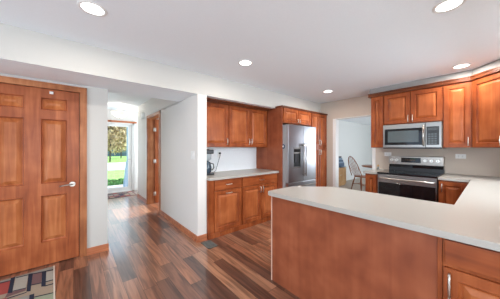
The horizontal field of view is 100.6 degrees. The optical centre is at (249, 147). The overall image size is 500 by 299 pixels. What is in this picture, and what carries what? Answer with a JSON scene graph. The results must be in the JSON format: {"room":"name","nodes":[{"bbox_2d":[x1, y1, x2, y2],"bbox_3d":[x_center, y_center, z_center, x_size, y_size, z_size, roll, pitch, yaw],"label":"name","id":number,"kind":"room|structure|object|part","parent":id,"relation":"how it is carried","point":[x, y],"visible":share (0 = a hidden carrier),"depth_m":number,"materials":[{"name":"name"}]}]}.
{"room":"kitchen","nodes":[
{"label":"kitchen","id":0,"kind":"room"},
{"bbox_2d":[108,185,122,187],"bbox_3d":[-4.196,1.432,7.288,7.000,0.100,1.450,0,0,-40],"label":"floor","id":1,"kind":"structure","parent":0,"point":[113,186],"depth_m":7.38,"materials":[{"name":"concrete"}]},
{"bbox_2d":[123,127,127,186],"bbox_3d":[-4.190,-0.068,7.326,0.396,2.900,0.396,0,0,-40],"label":"porch column","id":2,"kind":"structure","parent":1,"relation":"on","point":[125,182],"depth_m":7.20,"materials":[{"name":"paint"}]},
{"bbox_2d":[108,156,126,185],"bbox_3d":[-17.984,1.562,29.023,70.000,0.200,52.450,0,0,-40],"label":"lawn","id":3,"kind":"structure","parent":0,"point":[115,174],"depth_m":15.29,"materials":[{"name":"green plant"}]},
{"bbox_2d":[108,178,123,185],"bbox_3d":[-5.320,1.422,8.204,4.369,0.418,0.970,0,0,-40],"label":"hedge","id":4,"kind":"object","parent":3,"relation":"on","point":[111,182],"visible":0.13,"depth_m":8.07,"materials":[{"name":"green plant"}]},
{"bbox_2d":[108,126,126,161],"bbox_3d":[-14.552,-2.710,21.743,6.777,8.386,5.552,0,0,-40],"label":"tree","id":5,"kind":"object","parent":3,"relation":"on","point":[113,131],"visible":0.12,"depth_m":21.29,"materials":[{"name":"green plant"}]},
{"bbox_2d":[108,148,126,155],"bbox_3d":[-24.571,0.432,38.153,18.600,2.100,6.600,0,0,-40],"label":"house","id":6,"kind":"object","parent":3,"relation":"on","point":[124,153],"visible":0.05,"depth_m":36.01,"materials":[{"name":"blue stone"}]},
{"bbox_2d":[112,127,126,157],"bbox_3d":[-17.477,-3.038,28.416,6.690,9.044,5.528,0,0,-40],"label":"tree","id":7,"kind":"object","parent":3,"relation":"on","point":[125,127],"visible":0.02,"depth_m":28.05,"materials":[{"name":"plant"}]},
{"bbox_2d":[108,109,137,189],"bbox_3d":[-3.832,0.112,6.548,3.800,2.500,0.150,0,0,-40],"label":"wall","id":8,"kind":"structure","parent":0,"point":[132,116],"depth_m":6.55,"materials":[{"name":"paint"}]},
{"bbox_2d":[108,120,136,193],"bbox_3d":[-4.097,0.270,6.311,1.190,2.185,0.190,0,0,-40],"label":"door","id":9,"kind":"structure","parent":8,"relation":"in","point":[132,126],"depth_m":6.57,"materials":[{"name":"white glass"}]},
{"bbox_3d":[-4.045,-0.795,6.250,1.190,0.055,0.030,0,0,-40],"label":"head casing","id":10,"kind":"part","parent":9,"relation":"part of","materials":[{"name":"white wood"}]},
{"bbox_3d":[-4.049,0.297,6.255,1.190,2.130,0.018,0,0,-40],"label":"casing","id":11,"kind":"part","parent":9,"relation":"part of","materials":[{"name":"white wood"}]},
{"bbox_2d":[0,73,255,247],"bbox_3d":[-1.529,0.162,3.242,7.650,2.400,0.250,0,0,-40],"label":"wall","id":12,"kind":"structure","parent":0,"point":[97,98],"depth_m":2.72,"materials":[{"name":"white paint"}]},
{"bbox_2d":[0,76,86,276],"bbox_3d":[-2.434,0.306,2.348,0.943,2.111,0.164,0,0,-40],"label":"door","id":13,"kind":"structure","parent":12,"relation":"in","point":[43,125],"depth_m":2.37,"materials":[{"name":"brown wood"}]},
{"bbox_3d":[-2.182,0.447,2.498,0.148,0.064,0.068,0,0,-40],"label":"handle","id":14,"kind":"part","parent":13,"relation":"part of","materials":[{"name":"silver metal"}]},
{"bbox_2d":[87,243,108,255],"bbox_3d":[-1.962,1.319,2.696,0.234,0.085,0.026,0,0,-40],"label":"baseboard","id":15,"kind":"structure","parent":12,"relation":"attached to","point":[97,249],"depth_m":2.69,"materials":[{"name":"brown wood"}]},
{"bbox_2d":[228,102,271,146],"bbox_3d":[-0.058,-0.393,4.006,0.955,0.765,0.478,0,0,-40],"label":"upper cabinet","id":16,"kind":"object","parent":12,"relation":"attached to","point":[247,124],"visible":0.92,"depth_m":3.89,"materials":[{"name":"brown wood"}]},
{"bbox_3d":[-0.171,-0.378,3.781,0.468,0.720,0.018,0,0,-40],"label":"door","id":17,"kind":"part","parent":16,"relation":"part of","materials":[{"name":"brown wood"}]},
{"bbox_3d":[0.048,-0.758,3.881,0.955,0.032,0.150,0,0,-40],"label":"crown moulding","id":18,"kind":"part","parent":16,"relation":"part of","materials":[{"name":"brown wood"}]},
{"bbox_3d":[0.187,-0.378,4.084,0.459,0.720,0.018,0,0,-40],"label":"door","id":19,"kind":"part","parent":16,"relation":"part of","materials":[{"name":"brown wood"}]},
{"bbox_2d":[283,105,311,125],"bbox_3d":[0.784,-0.640,4.520,0.937,0.325,0.780,0,0,-40],"label":"upper cabinet","id":20,"kind":"object","parent":12,"relation":"attached to","point":[291,115],"visible":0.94,"depth_m":4.21,"materials":[{"name":"brown wood"}]},
{"bbox_3d":[0.829,-0.625,4.108,0.450,0.275,0.018,0,0,-40],"label":"door","id":21,"kind":"part","parent":20,"relation":"part of","materials":[{"name":"brown wood"}]},
{"bbox_3d":[0.960,-0.788,4.312,0.937,0.030,0.188,0,0,-40],"label":"crown moulding","id":22,"kind":"part","parent":20,"relation":"part of","materials":[{"name":"brown wood"}]},
{"bbox_3d":[1.181,-0.625,4.406,0.453,0.275,0.018,0,0,-40],"label":"door","id":23,"kind":"part","parent":20,"relation":"part of","materials":[{"name":"brown wood"}]},
{"bbox_2d":[108,91,150,111],"bbox_3d":[-2.557,-1.188,5.039,3.800,0.100,4.102,0,0,-40],"label":"ceiling","id":24,"kind":"structure","parent":0,"point":[131,103],"depth_m":5.12,"materials":[{"name":"paint"}]},
{"bbox_2d":[111,104,127,118],"bbox_3d":[-3.446,-0.951,5.533,0.410,0.375,0.410,0,0,-40],"label":"ceiling fixture","id":25,"kind":"object","parent":24,"relation":"attached to","point":[119,114],"visible":1,"depth_m":5.44,"materials":[{"name":"white glass"}]},
{"bbox_3d":[-3.446,-0.872,5.533,0.410,0.157,0.410,0,0,-40],"label":"lamp shade","id":26,"kind":"part","parent":25,"relation":"part of","materials":[{"name":"white glass"}]},
{"bbox_2d":[0,23,320,112],"bbox_3d":[-1.339,-1.008,2.939,7.550,0.461,0.678,0,0,-40],"label":"ceiling beam","id":27,"kind":"structure","parent":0,"point":[23,52],"depth_m":2.39,"materials":[{"name":"white paint"}]},
{"bbox_2d":[138,94,206,235],"bbox_3d":[-1.865,0.112,4.440,0.145,2.500,3.650,0,0,-40],"label":"wall","id":28,"kind":"structure","parent":0,"point":[184,122],"depth_m":3.42,"materials":[{"name":"paint"}]},
{"bbox_2d":[137,194,206,242],"bbox_3d":[-1.868,1.319,4.421,0.169,0.085,3.676,0,0,-40],"label":"baseboard","id":29,"kind":"structure","parent":28,"relation":"attached to","point":[175,223],"depth_m":3.38,"materials":[{"name":"brown wood"}]},
{"bbox_2d":[191,151,194,158],"bbox_3d":[-0.847,0.112,3.114,0.010,0.118,0.116,0,0,-40],"label":"light switch","id":30,"kind":"object","parent":28,"relation":"attached to","point":[192,152],"visible":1,"depth_m":3.10,"materials":[{"name":"white plastic"}]},
{"bbox_2d":[207,98,232,146],"bbox_3d":[-0.632,-0.393,3.521,0.545,0.765,0.478,0,0,-40],"label":"upper cabinet","id":31,"kind":"object","parent":28,"relation":"attached to","point":[217,110],"visible":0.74,"depth_m":3.46,"materials":[{"name":"brown wood"}]},
{"bbox_3d":[-0.526,-0.758,3.395,0.545,0.032,0.150,0,0,-40],"label":"crown moulding","id":32,"kind":"part","parent":31,"relation":"part of","materials":[{"name":"brown wood"}]},
{"bbox_2d":[0,178,364,298],"bbox_3d":[1.826,1.411,4.424,14.300,0.103,10.600,0,0,-40],"label":"floor","id":33,"kind":"structure","parent":0,"point":[147,256],"depth_m":2.40,"materials":[{"name":"brown wood"}]},
{"bbox_2d":[0,265,54,298],"bbox_3d":[-2.146,1.355,1.726,0.780,0.012,1.075,0,0,-43],"label":"rug","id":34,"kind":"object","parent":33,"relation":"on","point":[40,284],"visible":1,"depth_m":2.02,"materials":[{"name":"multicoloured fabric"}]},
{"bbox_2d":[108,191,136,198],"bbox_3d":[-3.786,1.357,5.913,0.950,0.009,0.680,0,0,-40],"label":"door mat","id":35,"kind":"object","parent":33,"relation":"on","point":[129,193],"visible":0.55,"depth_m":5.99,"materials":[{"name":"multicoloured fabric"}]},
{"bbox_2d":[201,240,217,248],"bbox_3d":[-0.557,1.358,2.917,0.145,0.008,0.225,0,0,-40],"label":"floor vent","id":36,"kind":"object","parent":33,"relation":"in","point":[209,244],"visible":1,"depth_m":2.90,"materials":[{"name":"black plastic"}]},
{"bbox_2d":[207,177,241,239],"bbox_3d":[-0.543,0.924,3.474,0.622,0.876,0.664,0,0,-40],"label":"base cabinet","id":37,"kind":"object","parent":33,"relation":"on","point":[224,195],"visible":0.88,"depth_m":3.21,"materials":[{"name":"brown wood"}]},
{"bbox_3d":[-0.327,0.575,3.283,0.508,0.150,0.018,0,0,-40],"label":"drawer","id":38,"kind":"part","parent":37,"relation":"part of","materials":[{"name":"brown wood"}]},
{"bbox_3d":[-0.327,0.971,3.283,0.508,0.613,0.018,0,0,-40],"label":"door","id":39,"kind":"part","parent":37,"relation":"part of","materials":[{"name":"brown wood"}]},
{"bbox_2d":[241,173,276,228],"bbox_3d":[0.033,0.924,3.961,0.880,0.876,0.664,0,0,-40],"label":"base cabinet","id":40,"kind":"object","parent":33,"relation":"on","point":[255,199],"visible":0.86,"depth_m":3.66,"materials":[{"name":"brown wood"}]},
{"bbox_2d":[207,168,278,180],"bbox_3d":[-0.210,0.466,3.763,1.507,0.038,0.654,0,0,-40],"label":"countertop","id":41,"kind":"structure","parent":40,"relation":"on","point":[220,175],"depth_m":3.59,"materials":[{"name":"beige stone"}]},
{"bbox_2d":[207,149,220,174],"bbox_3d":[-0.616,0.234,3.576,0.290,0.425,0.597,0,0,38],"label":"coffee maker","id":42,"kind":"object","parent":41,"relation":"on","point":[209,152],"visible":0.47,"depth_m":3.36,"materials":[{"name":"black plastic"}]},
{"bbox_3d":[0.051,0.971,3.602,0.420,0.613,0.018,0,0,-40],"label":"door","id":43,"kind":"part","parent":40,"relation":"part of","materials":[{"name":"brown wood"}]},
{"bbox_3d":[0.214,0.575,3.740,0.848,0.150,0.018,0,0,-40],"label":"drawer","id":44,"kind":"part","parent":40,"relation":"part of","materials":[{"name":"brown wood"}]},
{"bbox_3d":[0.378,0.971,3.878,0.420,0.613,0.018,0,0,-40],"label":"door","id":45,"kind":"part","parent":40,"relation":"part of","materials":[{"name":"brown wood"}]},
{"bbox_2d":[256,105,283,188],"bbox_3d":[0.401,0.280,4.213,0.042,2.165,0.754,0,0,-40],"label":"panel","id":46,"kind":"object","parent":33,"relation":"on","point":[270,157],"visible":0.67,"depth_m":4.09,"materials":[{"name":"brown wood"}]},
{"bbox_2d":[283,124,315,187],"bbox_3d":[0.852,0.456,4.431,0.918,1.812,0.842,0,0,-40],"label":"refrigerator","id":47,"kind":"object","parent":33,"relation":"on","point":[299,152],"visible":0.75,"depth_m":4.08,"materials":[{"name":"silver metal"}]},
{"bbox_3d":[0.886,0.112,4.035,0.454,1.100,0.070,0,0,-40],"label":"door","id":48,"kind":"part","parent":47,"relation":"part of","materials":[{"name":"metal"}]},
{"bbox_3d":[1.061,0.986,4.183,0.914,0.632,0.070,0,0,-40],"label":"freezer drawer","id":49,"kind":"part","parent":47,"relation":"part of","materials":[{"name":"metal"}]},
{"bbox_3d":[1.076,0.237,4.115,0.024,0.650,0.060,0,0,-40],"label":"handle","id":50,"kind":"part","parent":47,"relation":"part of","materials":[{"name":"metal"}]},
{"bbox_3d":[1.129,0.237,4.160,0.024,0.650,0.060,0,0,-40],"label":"handle","id":51,"kind":"part","parent":47,"relation":"part of","materials":[{"name":"metal"}]},
{"bbox_3d":[1.237,0.112,4.332,0.454,1.100,0.070,0,0,-40],"label":"door","id":52,"kind":"part","parent":47,"relation":"part of","materials":[{"name":"metal"}]},
{"bbox_2d":[309,111,327,186],"bbox_3d":[1.395,0.280,5.036,0.660,2.165,0.780,0,0,-40],"label":"pantry cabinet","id":53,"kind":"object","parent":33,"relation":"on","point":[318,120],"visible":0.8,"depth_m":4.79,"materials":[{"name":"brown wood"}]},
{"bbox_3d":[1.489,-0.392,4.666,0.298,0.737,0.018,0,0,-40],"label":"door","id":54,"kind":"part","parent":53,"relation":"part of","materials":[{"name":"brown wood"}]},
{"bbox_3d":[1.489,0.634,4.666,0.298,1.275,0.018,0,0,-40],"label":"door","id":55,"kind":"part","parent":53,"relation":"part of","materials":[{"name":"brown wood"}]},
{"bbox_3d":[1.732,0.634,4.871,0.307,1.275,0.018,0,0,-40],"label":"door","id":56,"kind":"part","parent":53,"relation":"part of","materials":[{"name":"brown wood"}]},
{"bbox_3d":[1.732,-0.393,4.871,0.307,0.740,0.018,0,0,-40],"label":"door","id":57,"kind":"part","parent":53,"relation":"part of","materials":[{"name":"brown wood"}]},
{"bbox_2d":[339,167,345,185],"bbox_3d":[3.078,1.036,7.450,0.940,0.645,0.483,0,0,-40],"label":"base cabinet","id":58,"kind":"object","parent":33,"relation":"on","point":[342,171],"visible":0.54,"depth_m":7.40,"materials":[{"name":"brown wood"}]},
{"bbox_2d":[348,156,364,190],"bbox_3d":[3.435,0.812,6.533,0.652,1.099,0.430,0,0,-18],"label":"chair","id":59,"kind":"object","parent":33,"relation":"on","point":[361,176],"visible":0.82,"depth_m":6.51,"materials":[{"name":"brown wood"}]},
{"bbox_2d":[271,196,442,298],"bbox_3d":[0.901,0.924,1.859,0.664,0.876,1.304,0,0,-40],"label":"panel","id":60,"kind":"object","parent":33,"relation":"on","point":[317,253],"visible":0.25,"depth_m":1.55,"materials":[{"name":"brown wood"}]},
{"bbox_2d":[268,173,499,251],"bbox_3d":[2.009,0.452,2.394,3.136,0.066,1.960,0,0,-40],"label":"countertop","id":61,"kind":"structure","parent":60,"relation":"on","point":[474,219],"depth_m":1.55,"materials":[{"name":"beige stone"}]},
{"bbox_2d":[365,173,377,192],"bbox_3d":[2.389,0.910,3.846,0.682,0.904,0.194,0,0,-40],"label":"base cabinet","id":62,"kind":"object","parent":33,"relation":"on","point":[371,180],"visible":0.18,"depth_m":3.62,"materials":[{"name":"brown wood"}]},
{"bbox_2d":[363,169,388,173],"bbox_3d":[2.375,0.439,3.853,0.693,0.037,0.221,0,0,-40],"label":"countertop","id":63,"kind":"structure","parent":62,"relation":"on","point":[373,171],"depth_m":3.69,"materials":[{"name":"beige stone"}]},
{"bbox_2d":[377,156,444,201],"bbox_3d":[2.668,0.758,3.446,0.769,1.209,0.769,0,0,-40],"label":"range","id":64,"kind":"object","parent":33,"relation":"on","point":[414,177],"visible":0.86,"depth_m":3.36,"materials":[{"name":"black metal"}]},
{"bbox_3d":[2.405,0.506,3.223,0.079,0.035,0.721,0,0,-40],"label":"handle","id":65,"kind":"part","parent":64,"relation":"part of","materials":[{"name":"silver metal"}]},
{"bbox_3d":[2.446,0.783,3.258,0.032,0.678,0.757,0,0,-40],"label":"oven door","id":66,"kind":"part","parent":64,"relation":"part of","materials":[{"name":"glass"}]},
{"bbox_2d":[377,169,443,177],"bbox_3d":[2.659,0.425,3.438,0.614,0.028,0.769,0,0,-40],"label":"cooktop","id":67,"kind":"object","parent":64,"relation":"in","point":[404,173],"depth_m":3.38,"materials":[{"name":"black glass"}]},
{"bbox_2d":[438,180,467,204],"bbox_3d":[3.036,0.910,3.051,0.720,0.904,0.300,0,0,-40],"label":"base cabinet","id":68,"kind":"object","parent":33,"relation":"on","point":[449,192],"visible":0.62,"depth_m":2.87,"materials":[{"name":"brown wood"}]},
{"bbox_2d":[443,238,499,298],"bbox_3d":[1.505,0.924,1.103,0.712,0.876,0.630,0,0,-40],"label":"base cabinet","id":69,"kind":"object","parent":33,"relation":"on","point":[469,271],"visible":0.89,"depth_m":1.06,"materials":[{"name":"brown wood"}]},
{"bbox_3d":[1.064,0.737,1.103,0.038,0.138,0.013,0,0,-40],"label":"handle","id":70,"kind":"part","parent":69,"relation":"part of","materials":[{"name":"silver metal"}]},
{"bbox_3d":[1.265,0.564,0.908,0.018,0.127,0.602,0,0,-40],"label":"drawer","id":71,"kind":"part","parent":69,"relation":"part of","materials":[{"name":"brown wood"}]},
{"bbox_3d":[1.265,0.964,0.908,0.018,0.627,0.602,0,0,-40],"label":"door","id":72,"kind":"part","parent":69,"relation":"part of","materials":[{"name":"brown wood"}]},
{"bbox_2d":[0,0,499,125],"bbox_3d":[2.923,-1.144,3.125,14.300,0.120,7.200,0,0,-40],"label":"ceiling","id":73,"kind":"structure","parent":0,"point":[302,49],"depth_m":2.02,"materials":[{"name":"paint"}]},
{"bbox_2d":[77,0,107,16],"bbox_3d":[-1.218,-1.081,1.618,0.192,0.006,0.192,0,0,-40],"label":"recessed light","id":74,"kind":"object","parent":73,"relation":"in","point":[92,8],"visible":1,"depth_m":1.61,"materials":[{"name":"white"}]},
{"bbox_2d":[238,60,252,65],"bbox_3d":[-0.046,-1.081,2.651,0.192,0.006,0.192,0,0,-40],"label":"recessed light","id":75,"kind":"object","parent":73,"relation":"in","point":[241,62],"visible":1,"depth_m":2.63,"materials":[{"name":"white"}]},
{"bbox_2d":[432,0,465,13],"bbox_3d":[1.517,-1.081,1.577,0.192,0.006,0.192,0,0,-40],"label":"recessed light","id":76,"kind":"object","parent":73,"relation":"in","point":[444,6],"visible":1,"depth_m":1.58,"materials":[{"name":"white"}]},
{"bbox_2d":[452,63,471,68],"bbox_3d":[2.819,-1.081,2.756,0.192,0.006,0.192,0,0,-40],"label":"recessed light","id":77,"kind":"object","parent":73,"relation":"in","point":[464,65],"visible":1,"depth_m":2.76,"materials":[{"name":"white"}]},
{"bbox_2d":[339,120,371,180],"bbox_3d":[5.005,0.139,6.587,6.650,2.446,4.600,0,0,-40],"label":"wall","id":78,"kind":"structure","parent":0,"point":[354,138],"depth_m":9.13,"materials":[{"name":"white paint"}]},
{"bbox_2d":[321,95,499,186],"bbox_3d":[2.458,0.139,4.388,0.120,2.446,4.670,0,0,-40],"label":"wall","id":79,"kind":"structure","parent":0,"point":[478,161],"depth_m":3.72,"materials":[{"name":"beige paint"}]},
{"bbox_2d":[333,115,375,186],"bbox_3d":[2.306,0.345,4.566,0.142,2.034,0.898,0,0,-40],"label":"trim","id":80,"kind":"structure","parent":79,"relation":"attached to","point":[335,121],"depth_m":4.83,"materials":[{"name":"white wood"}]},
{"bbox_2d":[368,92,383,147],"bbox_3d":[2.466,-0.494,3.914,0.475,0.988,0.249,0,0,-40],"label":"upper cabinet","id":81,"kind":"object","parent":79,"relation":"attached to","point":[377,99],"visible":0.73,"depth_m":3.76,"materials":[{"name":"brown wood"}]},
{"bbox_3d":[2.466,-0.959,3.914,0.475,0.058,0.249,0,0,-40],"label":"crown moulding","id":82,"kind":"part","parent":81,"relation":"part of","materials":[{"name":"brown wood"}]},
{"bbox_3d":[2.325,-0.458,3.768,0.018,0.900,0.190,0,0,-40],"label":"door","id":83,"kind":"part","parent":81,"relation":"part of","materials":[{"name":"brown wood"}]},
{"bbox_2d":[383,81,442,124],"bbox_3d":[2.792,-0.694,3.520,0.486,0.588,0.772,0,0,-40],"label":"upper cabinet","id":84,"kind":"object","parent":79,"relation":"attached to","point":[423,103],"visible":0.88,"depth_m":3.35,"materials":[{"name":"brown wood"}]},
{"bbox_3d":[2.519,-0.659,3.539,0.018,0.498,0.370,0,0,-40],"label":"door","id":85,"kind":"part","parent":84,"relation":"part of","materials":[{"name":"brown wood"}]},
{"bbox_3d":[2.796,-0.959,3.524,0.475,0.058,0.772,0,0,-40],"label":"crown moulding","id":86,"kind":"part","parent":84,"relation":"part of","materials":[{"name":"brown wood"}]},
{"bbox_2d":[383,121,446,148],"bbox_3d":[2.768,-0.188,3.498,0.550,0.410,0.766,0,0,-40],"label":"microwave","id":87,"kind":"object","parent":84,"relation":"attached to","point":[426,135],"visible":0.98,"depth_m":3.31,"materials":[{"name":"metal"}]},
{"bbox_3d":[2.547,-0.195,3.435,0.025,0.388,0.572,0,0,-40],"label":"door","id":88,"kind":"part","parent":87,"relation":"part of","materials":[{"name":"metal"}]},
{"bbox_3d":[2.690,-0.188,3.208,0.055,0.330,0.022,0,0,-40],"label":"handle","id":89,"kind":"part","parent":87,"relation":"part of","materials":[{"name":"metal"}]},
{"bbox_3d":[2.792,-0.195,3.142,0.028,0.388,0.185,0,0,-40],"label":"control panel","id":90,"kind":"part","parent":87,"relation":"part of","materials":[{"name":"metal"}]},
{"bbox_3d":[2.765,-0.659,3.248,0.018,0.498,0.372,0,0,-40],"label":"door","id":91,"kind":"part","parent":84,"relation":"part of","materials":[{"name":"brown wood"}]},
{"bbox_2d":[370,59,499,93],"bbox_3d":[2.752,-1.036,3.203,0.417,0.096,1.875,0,0,-22],"label":"trim","id":92,"kind":"structure","parent":79,"relation":"attached to","point":[496,63],"depth_m":3.12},
{"bbox_2d":[443,76,471,147],"bbox_3d":[3.138,-0.494,3.111,0.486,0.988,0.296,0,0,-40],"label":"upper cabinet","id":93,"kind":"object","parent":79,"relation":"attached to","point":[457,93],"visible":0.87,"depth_m":2.97,"materials":[{"name":"brown wood"}]},
{"bbox_3d":[3.142,-0.959,3.115,0.475,0.058,0.296,0,0,-40],"label":"crown moulding","id":94,"kind":"part","parent":93,"relation":"part of","materials":[{"name":"brown wood"}]},
{"bbox_2d":[455,154,465,158],"bbox_3d":[3.325,0.137,3.262,0.010,0.073,0.118,0,0,-40],"label":"wall outlet","id":95,"kind":"object","parent":79,"relation":"attached to","point":[457,156],"visible":1,"depth_m":3.26,"materials":[{"name":"white plastic"}]},
{"bbox_2d":[470,66,499,147],"bbox_3d":[3.292,-0.494,2.642,0.856,0.988,0.680,0,0,-40],"label":"upper cabinet","id":96,"kind":"object","parent":79,"relation":"attached to","point":[485,84],"visible":1,"depth_m":2.67,"materials":[{"name":"brown wood"}]},
{"bbox_3d":[3.050,-0.959,2.599,0.055,0.058,0.560,0,0,5],"label":"crown moulding","id":97,"kind":"part","parent":96,"relation":"part of","materials":[{"name":"brown wood"}]},
{"bbox_3d":[-1.701,0.112,5.664,1.686,2.500,3.952,0,0,-40],"label":"wall","id":98,"kind":"structure","parent":0,"visible":0},
{"bbox_2d":[146,110,160,212],"bbox_3d":[-1.796,0.298,4.963,0.964,2.128,1.016,0,0,-40],"label":"door","id":99,"kind":"structure","parent":98,"relation":"in","point":[153,125],"depth_m":5.04,"materials":[{"name":"brown wood"}]}
]}

